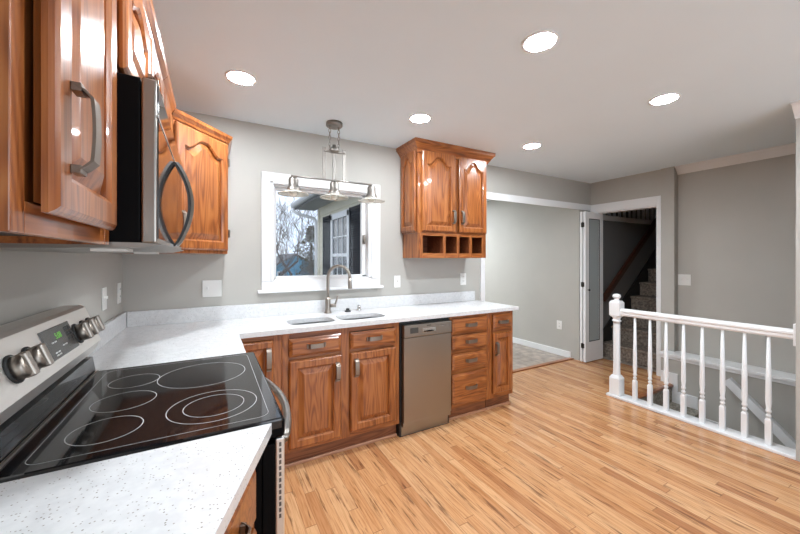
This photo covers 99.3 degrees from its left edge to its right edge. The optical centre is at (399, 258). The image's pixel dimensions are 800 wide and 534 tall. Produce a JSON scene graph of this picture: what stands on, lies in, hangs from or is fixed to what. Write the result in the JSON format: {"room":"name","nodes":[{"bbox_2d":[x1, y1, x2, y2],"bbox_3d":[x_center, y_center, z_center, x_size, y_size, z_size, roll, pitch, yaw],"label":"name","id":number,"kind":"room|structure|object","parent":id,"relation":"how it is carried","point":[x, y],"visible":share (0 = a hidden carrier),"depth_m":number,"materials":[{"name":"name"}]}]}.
{"room":"kitchen","nodes":[
{"label":"kitchen","id":0,"kind":"room"},
{"bbox_2d":[0,250,122,324],"bbox_3d":[-0.615,0.164,-0.050,0.120,2.387,5.320,0,0,-29],"label":"wall","id":1,"kind":"structure","parent":0,"point":[31,283],"depth_m":1.26,"materials":[{"name":"grey paint"}]},
{"bbox_2d":[0,0,116,244],"bbox_3d":[-0.648,-0.409,0.506,0.356,0.758,0.424,0,0,-29],"label":"upper cabinet","id":2,"kind":"object","parent":1,"relation":"attached to","point":[58,58],"visible":1,"depth_m":0.45,"materials":[{"name":"brown wood"}]},
{"bbox_2d":[102,287,107,310],"bbox_3d":[-1.572,0.214,1.815,0.018,0.120,0.075,0,0,-29],"label":"switch plate","id":3,"kind":"object","parent":1,"relation":"attached to","point":[104,290],"visible":1,"depth_m":1.80,"materials":[{"name":"white plastic"}]},
{"bbox_2d":[87,312,126,356],"bbox_3d":[-1.527,0.393,1.743,0.020,0.100,1.052,0,0,-29],"label":"backsplash","id":4,"kind":"structure","parent":1,"relation":"attached to","point":[114,326],"depth_m":1.88,"materials":[{"name":"white stone"}]},
{"bbox_2d":[117,283,120,303],"bbox_3d":[-1.739,0.214,2.106,0.009,0.125,0.075,0,0,-29],"label":"outlet plate","id":5,"kind":"object","parent":1,"relation":"attached to","point":[118,284],"visible":1,"depth_m":2.08,"materials":[{"name":"white plastic"}]},
{"bbox_2d":[117,0,168,102],"bbox_3d":[-0.938,-0.608,1.028,0.356,0.361,0.762,0,0,-29],"label":"upper cabinet","id":6,"kind":"object","parent":1,"relation":"attached to","point":[140,52],"visible":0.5,"depth_m":0.95,"materials":[{"name":"brown wood"}]},
{"bbox_2d":[0,72,193,253],"bbox_3d":[-0.898,-0.220,1.050,0.445,0.404,0.758,0,0,-29],"label":"microwave","id":7,"kind":"object","parent":6,"relation":"attached to","point":[150,172],"visible":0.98,"depth_m":0.79,"materials":[{"name":"black metal"}]},
{"bbox_2d":[163,73,175,131],"bbox_3d":[-1.212,-0.409,1.520,0.356,0.758,0.356,0,0,-29],"label":"upper cabinet","id":8,"kind":"object","parent":1,"relation":"attached to","point":[169,100],"visible":0.15,"depth_m":1.56,"materials":[{"name":"brown wood"}]},
{"bbox_2d":[115,109,232,253],"bbox_3d":[-1.352,-0.409,2.045,0.621,0.758,0.696,0,0,-29],"label":"upper cabinet","id":9,"kind":"object","parent":1,"relation":"attached to","point":[203,149],"visible":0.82,"depth_m":1.98,"materials":[{"name":"brown wood"}]},
{"bbox_2d":[123,110,655,359],"bbox_3d":[1.758,0.164,4.244,8.200,2.387,0.120,0,0,-29],"label":"wall","id":10,"kind":"structure","parent":0,"point":[150,281],"depth_m":2.83,"materials":[{"name":"grey paint"}]},
{"bbox_2d":[202,280,221,296],"bbox_3d":[-1.349,0.216,2.438,0.122,0.120,0.018,0,0,-29],"label":"switch plate","id":11,"kind":"object","parent":10,"relation":"attached to","point":[210,288],"visible":1,"depth_m":2.44,"materials":[{"name":"white plastic"}]},
{"bbox_2d":[127,291,474,326],"bbox_3d":[-0.487,0.393,2.912,2.929,0.100,0.020,0,0,-29],"label":"backsplash","id":12,"kind":"structure","parent":10,"relation":"attached to","point":[196,314],"depth_m":2.63,"materials":[{"name":"white stone"}]},
{"bbox_2d":[257,171,383,293],"bbox_3d":[-0.647,-0.202,2.879,1.054,0.932,0.170,0,0,-29],"label":"window","id":13,"kind":"structure","parent":10,"relation":"in","point":[369,276],"depth_m":2.80,"materials":[{"name":"white paint"}]},
{"bbox_2d":[394,276,399,287],"bbox_3d":[-0.023,0.215,3.175,0.068,0.112,0.018,0,0,-29],"label":"switch plate","id":14,"kind":"object","parent":10,"relation":"attached to","point":[396,278],"visible":1,"depth_m":3.17,"materials":[{"name":"white plastic"}]},
{"bbox_2d":[396,137,495,257],"bbox_3d":[0.450,-0.518,3.248,0.919,1.022,0.344,0,0,-29],"label":"upper cabinet","id":15,"kind":"object","parent":10,"relation":"attached to","point":[443,185],"visible":1,"depth_m":3.10,"materials":[{"name":"brown wood"}]},
{"bbox_2d":[423,235,480,253],"bbox_3d":[0.432,-0.117,3.280,0.771,0.221,0.272,0,0,-29],"label":"cubby shelf","id":16,"kind":"object","parent":15,"relation":"attached to","point":[432,244],"depth_m":3.26,"materials":[{"name":"brown wood"}]},
{"bbox_2d":[460,273,465,284],"bbox_3d":[0.663,0.215,3.562,0.076,0.122,0.009,0,0,-29],"label":"outlet plate","id":17,"kind":"object","parent":10,"relation":"attached to","point":[462,275],"visible":1,"depth_m":3.56,"materials":[{"name":"white plastic"}]},
{"bbox_2d":[480,192,590,300],"bbox_3d":[1.711,0.314,4.210,1.995,2.088,0.136,0,0,-29],"label":"trim","id":18,"kind":"structure","parent":10,"relation":"attached to","point":[489,195],"depth_m":3.96,"materials":[{"name":"white paint"}]},
{"bbox_2d":[603,215,652,224],"bbox_3d":[3.965,-0.577,5.460,2.960,0.070,0.140,0,0,-29],"label":"trim","id":19,"kind":"structure","parent":10,"relation":"on","point":[605,217],"depth_m":5.05,"materials":[{"name":"white paint"}]},
{"bbox_2d":[603,208,655,219],"bbox_3d":[3.969,-1.052,5.463,2.850,0.880,0.060,0,0,-29],"label":"balustrade","id":20,"kind":"object","parent":19,"relation":"on","point":[651,209],"visible":0.02,"depth_m":5.33,"materials":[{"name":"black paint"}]},
{"bbox_2d":[603,248,655,341],"bbox_3d":[3.999,0.108,5.409,2.750,2.500,0.021,0,0,-29],"label":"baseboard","id":21,"kind":"structure","parent":10,"relation":"attached to","point":[634,290],"depth_m":5.15,"materials":[{"name":"black"}]},
{"bbox_2d":[603,218,655,301],"bbox_3d":[3.689,-0.282,5.196,2.150,1.742,0.104,0,0,-29],"label":"handrail","id":22,"kind":"object","parent":10,"relation":"attached to","point":[625,266],"visible":0.79,"depth_m":4.95,"materials":[{"name":"brown wood"}]},
{"bbox_2d":[152,0,799,200],"bbox_3d":[0.710,-1.104,3.021,5.420,0.150,9.400,0,0,-29],"label":"ceiling","id":23,"kind":"structure","parent":0,"point":[368,66],"depth_m":1.86,"materials":[{"name":"paint"}]},
{"bbox_2d":[224,70,256,85],"bbox_3d":[-0.904,-1.026,1.932,0.168,0.006,0.168,0,0,-29],"label":"recessed light","id":24,"kind":"object","parent":23,"relation":"in","point":[239,77],"visible":1,"depth_m":1.92,"materials":[{"name":"white paint"}]},
{"bbox_2d":[277,120,384,203],"bbox_3d":[-0.496,-0.738,2.579,0.826,0.583,0.216,0,0,-29],"label":"pendant light","id":25,"kind":"object","parent":23,"relation":"hanging from","point":[293,190],"visible":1,"depth_m":2.56,"materials":[{"name":"silver metal"}]},
{"bbox_2d":[409,113,431,122],"bbox_3d":[0.147,-1.026,2.491,0.168,0.006,0.168,0,0,-29],"label":"recessed light","id":26,"kind":"object","parent":23,"relation":"in","point":[420,117],"visible":1,"depth_m":2.48,"materials":[{"name":"white"}]},
{"bbox_2d":[522,143,541,148],"bbox_3d":[1.204,-1.026,3.101,0.168,0.006,0.168,0,0,-29],"label":"recessed light","id":27,"kind":"object","parent":23,"relation":"in","point":[530,145],"visible":1,"depth_m":3.10,"materials":[{"name":"white"}]},
{"bbox_2d":[521,30,559,52],"bbox_3d":[0.664,-1.026,1.611,0.168,0.006,0.168,0,0,-29],"label":"recessed light","id":28,"kind":"object","parent":23,"relation":"in","point":[543,40],"visible":1,"depth_m":1.60,"materials":[{"name":"white"}]},
{"bbox_2d":[648,93,680,104],"bbox_3d":[1.705,-1.026,2.190,0.168,0.006,0.168,0,0,-29],"label":"recessed light","id":29,"kind":"object","parent":23,"relation":"in","point":[667,98],"visible":1,"depth_m":2.19,"materials":[{"name":"white"}]},
{"bbox_2d":[485,200,570,351],"bbox_3d":[1.388,0.164,6.442,0.110,2.387,4.080,0,0,-29],"label":"wall","id":30,"kind":"structure","parent":0,"point":[528,258],"depth_m":5.20,"materials":[{"name":"grey paint"}]},
{"bbox_2d":[513,337,570,356],"bbox_3d":[1.334,1.315,6.412,0.014,0.085,4.080,0,0,-29],"label":"baseboard","id":31,"kind":"structure","parent":30,"relation":"attached to","point":[549,349],"depth_m":5.01,"materials":[{"name":"white paint"}]},
{"bbox_2d":[557,320,561,329],"bbox_3d":[2.242,0.933,4.783,0.009,0.120,0.078,0,0,-29],"label":"outlet plate","id":32,"kind":"object","parent":30,"relation":"attached to","point":[559,323],"visible":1,"depth_m":4.78,"materials":[{"name":"white plastic"}]},
{"bbox_2d":[284,343,799,533],"bbox_3d":[0.649,1.478,2.987,5.280,0.240,9.400,0,0,-29],"label":"floor","id":33,"kind":"structure","parent":0,"point":[565,455],"depth_m":2.13,"materials":[{"name":"brown wood"}]},
{"bbox_2d":[0,305,291,533],"bbox_3d":[-0.760,0.768,1.128,0.747,1.180,0.762,0,0,-29],"label":"electric range","id":34,"kind":"object","parent":33,"relation":"on","point":[58,411],"visible":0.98,"depth_m":0.94,"materials":[{"name":"black ceramic"}]},
{"bbox_2d":[0,352,284,482],"bbox_3d":[-0.758,0.465,1.129,0.585,0.054,0.762,0,0,-29],"label":"cooktop","id":35,"kind":"object","parent":34,"relation":"in","point":[112,413],"depth_m":0.96,"materials":[{"name":"black glass"}]},
{"bbox_2d":[224,470,256,533],"bbox_3d":[-0.541,0.916,0.570,0.591,0.884,0.408,0,0,-29],"label":"base cabinet","id":36,"kind":"object","parent":33,"relation":"on","point":[242,521],"visible":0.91,"depth_m":0.76,"materials":[{"name":"brown wood"}]},
{"bbox_2d":[0,423,271,533],"bbox_3d":[-0.524,0.408,0.578,0.640,0.130,0.418,0,0,-29],"label":"countertop","id":37,"kind":"structure","parent":36,"relation":"on","point":[195,486],"depth_m":0.64,"materials":[{"name":"white stone"}]},
{"bbox_2d":[241,335,281,412],"bbox_3d":[-1.141,0.916,1.961,0.873,0.884,1.046,0,0,-29],"label":"base cabinet","id":38,"kind":"object","parent":33,"relation":"on","point":[267,350],"visible":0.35,"depth_m":2.10,"materials":[{"name":"brown wood"}]},
{"bbox_2d":[87,291,518,370],"bbox_3d":[-0.231,0.408,2.464,2.986,0.130,1.052,0,0,-29],"label":"countertop","id":39,"kind":"structure","parent":38,"relation":"on","point":[146,337],"depth_m":2.31,"materials":[{"name":"white stone"}]},
{"bbox_2d":[324,264,351,313],"bbox_3d":[-0.500,0.244,2.755,0.240,0.398,0.060,0,0,12],"label":"kitchen faucet","id":40,"kind":"object","parent":39,"relation":"on","point":[328,305],"visible":1,"depth_m":2.76,"materials":[{"name":"silver metal"}]},
{"bbox_2d":[291,317,384,331],"bbox_3d":[-0.460,0.555,2.525,0.768,0.162,0.260,0,0,-29],"label":"sink","id":41,"kind":"object","parent":39,"relation":"in","point":[361,317],"visible":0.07,"depth_m":2.56,"materials":[{"name":"silver metal"}]},
{"bbox_2d":[282,322,398,467],"bbox_3d":[-0.496,0.916,2.578,0.850,0.884,0.595,0,0,-29],"label":"base cabinet","id":42,"kind":"object","parent":33,"relation":"on","point":[340,386],"visible":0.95,"depth_m":2.34,"materials":[{"name":"brown wood"}]},
{"bbox_2d":[396,317,451,436],"bbox_3d":[0.087,0.922,2.895,0.464,0.872,0.574,0,0,-29],"label":"dishwasher","id":43,"kind":"object","parent":33,"relation":"on","point":[424,345],"visible":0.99,"depth_m":2.64,"materials":[{"name":"silver metal"}]},
{"bbox_2d":[449,313,488,420],"bbox_3d":[0.481,0.916,3.121,0.433,0.884,0.595,0,0,-29],"label":"base cabinet","id":44,"kind":"object","parent":33,"relation":"on","point":[470,333],"visible":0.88,"depth_m":2.88,"materials":[{"name":"brown wood"}]},
{"bbox_2d":[485,310,512,409],"bbox_3d":[0.801,0.916,3.299,0.295,0.884,0.595,0,0,-29],"label":"base cabinet","id":45,"kind":"object","parent":33,"relation":"on","point":[500,323],"visible":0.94,"depth_m":3.06,"materials":[{"name":"brown wood"}]},
{"bbox_2d":[513,357,573,372],"bbox_3d":[1.603,1.352,4.210,1.685,0.012,0.060,0,0,-29],"label":"trim","id":46,"kind":"structure","parent":33,"relation":"on","point":[568,358],"depth_m":4.32,"materials":[{"name":"brown wood"}]},
{"bbox_2d":[606,294,795,459],"bbox_3d":[2.415,0.851,2.867,0.140,1.012,1.257,0,0,-29],"label":"stair railing","id":47,"kind":"object","parent":33,"relation":"on","point":[616,306],"visible":0.98,"depth_m":2.76,"materials":[{"name":"white paint"}]},
{"bbox_2d":[603,356,655,371],"bbox_3d":[2.975,1.478,4.361,0.160,0.239,0.860,0,0,-29],"label":"floor","id":48,"kind":"structure","parent":0,"point":[607,358],"depth_m":4.36,"materials":[{"name":"grey carpet"}]},
{"bbox_2d":[603,269,655,368],"bbox_3d":[4.099,0.358,4.973,2.540,2.000,0.834,0,0,-29],"label":"staircase","id":49,"kind":"structure","parent":48,"relation":"on","point":[646,301],"depth_m":4.68,"materials":[{"name":"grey carpet"}]},
{"bbox_2d":[605,208,654,219],"bbox_3d":[3.772,-0.792,5.662,3.300,4.300,2.360,0,0,-29],"label":"wall","id":50,"kind":"structure","parent":0,"point":[653,208],"depth_m":6.88,"materials":[{"name":"grey paint"}]},
{"bbox_2d":[591,166,677,351],"bbox_3d":[2.878,0.164,4.244,0.122,2.387,0.970,0,0,-29],"label":"wall","id":51,"kind":"structure","parent":0,"point":[663,183],"depth_m":3.88,"materials":[{"name":"grey paint"}]},
{"bbox_2d":[580,211,602,361],"bbox_3d":[2.559,0.366,4.513,0.399,1.960,0.110,0,0,-29],"label":"door","id":52,"kind":"structure","parent":51,"relation":"in","point":[591,223],"depth_m":4.49,"materials":[{"name":"white paint"}]},
{"bbox_2d":[590,196,660,376],"bbox_3d":[2.848,0.315,4.302,0.118,2.085,0.836,0,0,-29],"label":"trim","id":53,"kind":"structure","parent":51,"relation":"attached to","point":[655,201],"depth_m":3.96,"materials":[{"name":"white paint"}]},
{"bbox_2d":[661,357,795,445],"bbox_3d":[3.998,2.513,2.046,0.220,2.890,4.100,0,0,-29],"label":"wall","id":54,"kind":"structure","parent":0,"point":[783,408],"depth_m":3.23,"materials":[{"name":"grey paint"}]},
{"bbox_2d":[638,383,673,398],"bbox_3d":[2.558,1.371,3.471,0.878,0.030,0.050,0,0,-29],"label":"trim","id":55,"kind":"structure","parent":54,"relation":"attached to","point":[659,389],"depth_m":3.50,"materials":[{"name":"brown wood"}]},
{"bbox_2d":[661,370,718,424],"bbox_3d":[3.023,1.549,3.561,0.014,0.618,0.495,0,0,-29],"label":"baseboard","id":56,"kind":"structure","parent":54,"relation":"attached to","point":[692,401],"depth_m":3.64,"materials":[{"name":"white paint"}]},
{"bbox_2d":[659,350,795,386],"bbox_3d":[3.987,1.067,2.049,0.238,0.058,4.115,0,0,-29],"label":"trim","id":57,"kind":"structure","parent":54,"relation":"on","point":[781,377],"depth_m":3.27,"materials":[{"name":"white paint"}]},
{"bbox_2d":[725,377,795,449],"bbox_3d":[3.397,1.680,2.813,0.094,1.094,1.075,0,0,-29],"label":"handrail","id":58,"kind":"object","parent":54,"relation":"attached to","point":[779,431],"visible":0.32,"depth_m":3.03,"materials":[{"name":"white paint"}]},
{"bbox_2d":[678,154,795,373],"bbox_3d":[4.194,1.464,2.064,0.140,4.987,4.340,0,0,-29],"label":"wall","id":59,"kind":"structure","parent":0,"point":[737,223],"depth_m":3.37,"materials":[{"name":"grey paint"}]},
{"bbox_2d":[678,274,690,285],"bbox_3d":[3.154,0.236,3.772,0.018,0.122,0.118,0,0,-29],"label":"switch plate","id":60,"kind":"object","parent":59,"relation":"attached to","point":[683,279],"visible":1,"depth_m":3.77,"materials":[{"name":"white plastic"}]},
{"bbox_2d":[675,142,795,174],"bbox_3d":[4.098,-0.987,2.016,0.075,0.085,4.110,0,0,-29],"label":"trim","id":61,"kind":"structure","parent":59,"relation":"attached to","point":[787,149],"depth_m":3.35,"materials":[{"name":"white paint"}]},
{"bbox_2d":[796,118,799,461],"bbox_3d":[3.471,0.164,0.957,0.120,2.387,3.108,0,0,-29],"label":"wall","id":62,"kind":"structure","parent":0,"point":[798,119],"depth_m":2.28,"materials":[{"name":"grey paint"}]},
{"bbox_2d":[791,100,799,118],"bbox_3d":[3.346,-0.984,0.957,0.100,0.090,2.990,0,0,-29],"label":"trim","id":63,"kind":"structure","parent":62,"relation":"attached to","point":[795,105],"depth_m":2.25,"materials":[{"name":"white paint"}]},
{"label":"outside","id":64,"kind":"structure","parent":0,"visible":0},
{"bbox_3d":[-14.975,2.608,46.475,100.000,0.100,89.800,0,0,-29],"label":"lawn","id":65,"kind":"structure","parent":64,"visible":0},
{"bbox_2d":[276,201,300,252],"bbox_3d":[-13.803,-2.642,36.689,7.854,10.476,6.916,0,0,-44],"label":"bare tree","id":66,"kind":"object","parent":65,"relation":"on","point":[276,201],"visible":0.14,"depth_m":38.12,"materials":[{"name":"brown plant"}]},
{"bbox_2d":[276,198,307,275],"bbox_3d":[-5.664,-0.372,16.689,3.721,5.890,4.575,0,0,-29],"label":"bare tree","id":67,"kind":"object","parent":65,"relation":"on","point":[278,245],"visible":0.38,"depth_m":16.93,"materials":[{"name":"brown plant"}]},
{"bbox_2d":[276,253,313,275],"bbox_3d":[-9.762,1.068,29.693,7.000,2.980,6.600,0,0,-29],"label":"house","id":68,"kind":"structure","parent":65,"relation":"on","point":[296,266],"depth_m":26.99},
{"bbox_2d":[276,197,315,275],"bbox_3d":[-3.675,0.130,10.382,4.622,4.866,2.854,0,0,0],"label":"bare tree","id":69,"kind":"object","parent":65,"relation":"on","point":[301,234],"visible":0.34,"depth_m":10.15,"materials":[{"name":"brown plant"}]},
{"bbox_2d":[293,226,313,275],"bbox_3d":[-5.303,0.284,20.358,2.106,4.547,2.144,0,0,-29],"label":"evergreen tree","id":70,"kind":"object","parent":65,"relation":"on","point":[311,236],"visible":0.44,"depth_m":20.17,"materials":[{"name":"green plant"}]},
{"bbox_2d":[290,194,359,274],"bbox_3d":[-0.641,0.208,6.629,1.675,4.700,6.220,0,0,-29],"label":"house wing","id":71,"kind":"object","parent":65,"relation":"on","point":[337,223],"visible":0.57,"depth_m":7.57,"materials":[{"name":"beige"}]},
{"bbox_2d":[323,215,329,274],"bbox_3d":[-1.742,-0.217,8.094,0.035,1.590,0.590,0,0,-29],"label":"shutter","id":72,"kind":"object","parent":71,"relation":"hanging from","point":[326,219],"depth_m":8.12,"materials":[{"name":"black"}]},
{"bbox_2d":[349,204,359,273],"bbox_3d":[-0.852,-0.217,6.495,0.035,1.590,0.590,0,0,-29],"label":"shutter","id":73,"kind":"object","parent":71,"relation":"hanging from","point":[354,211],"depth_m":6.52,"materials":[{"name":"black"}]},
{"bbox_3d":[3.626,2.778,1.748,1.160,2.360,4.340,0,0,-29],"label":"wall","id":74,"kind":"structure","parent":0,"visible":0},
{"bbox_2d":[642,388,698,417],"bbox_3d":[3.109,2.378,2.481,0.879,1.980,2.274,0,0,-29],"label":"staircase","id":75,"kind":"structure","parent":74,"relation":"attached to","point":[658,397],"depth_m":3.53,"materials":[{"name":"carpet"}]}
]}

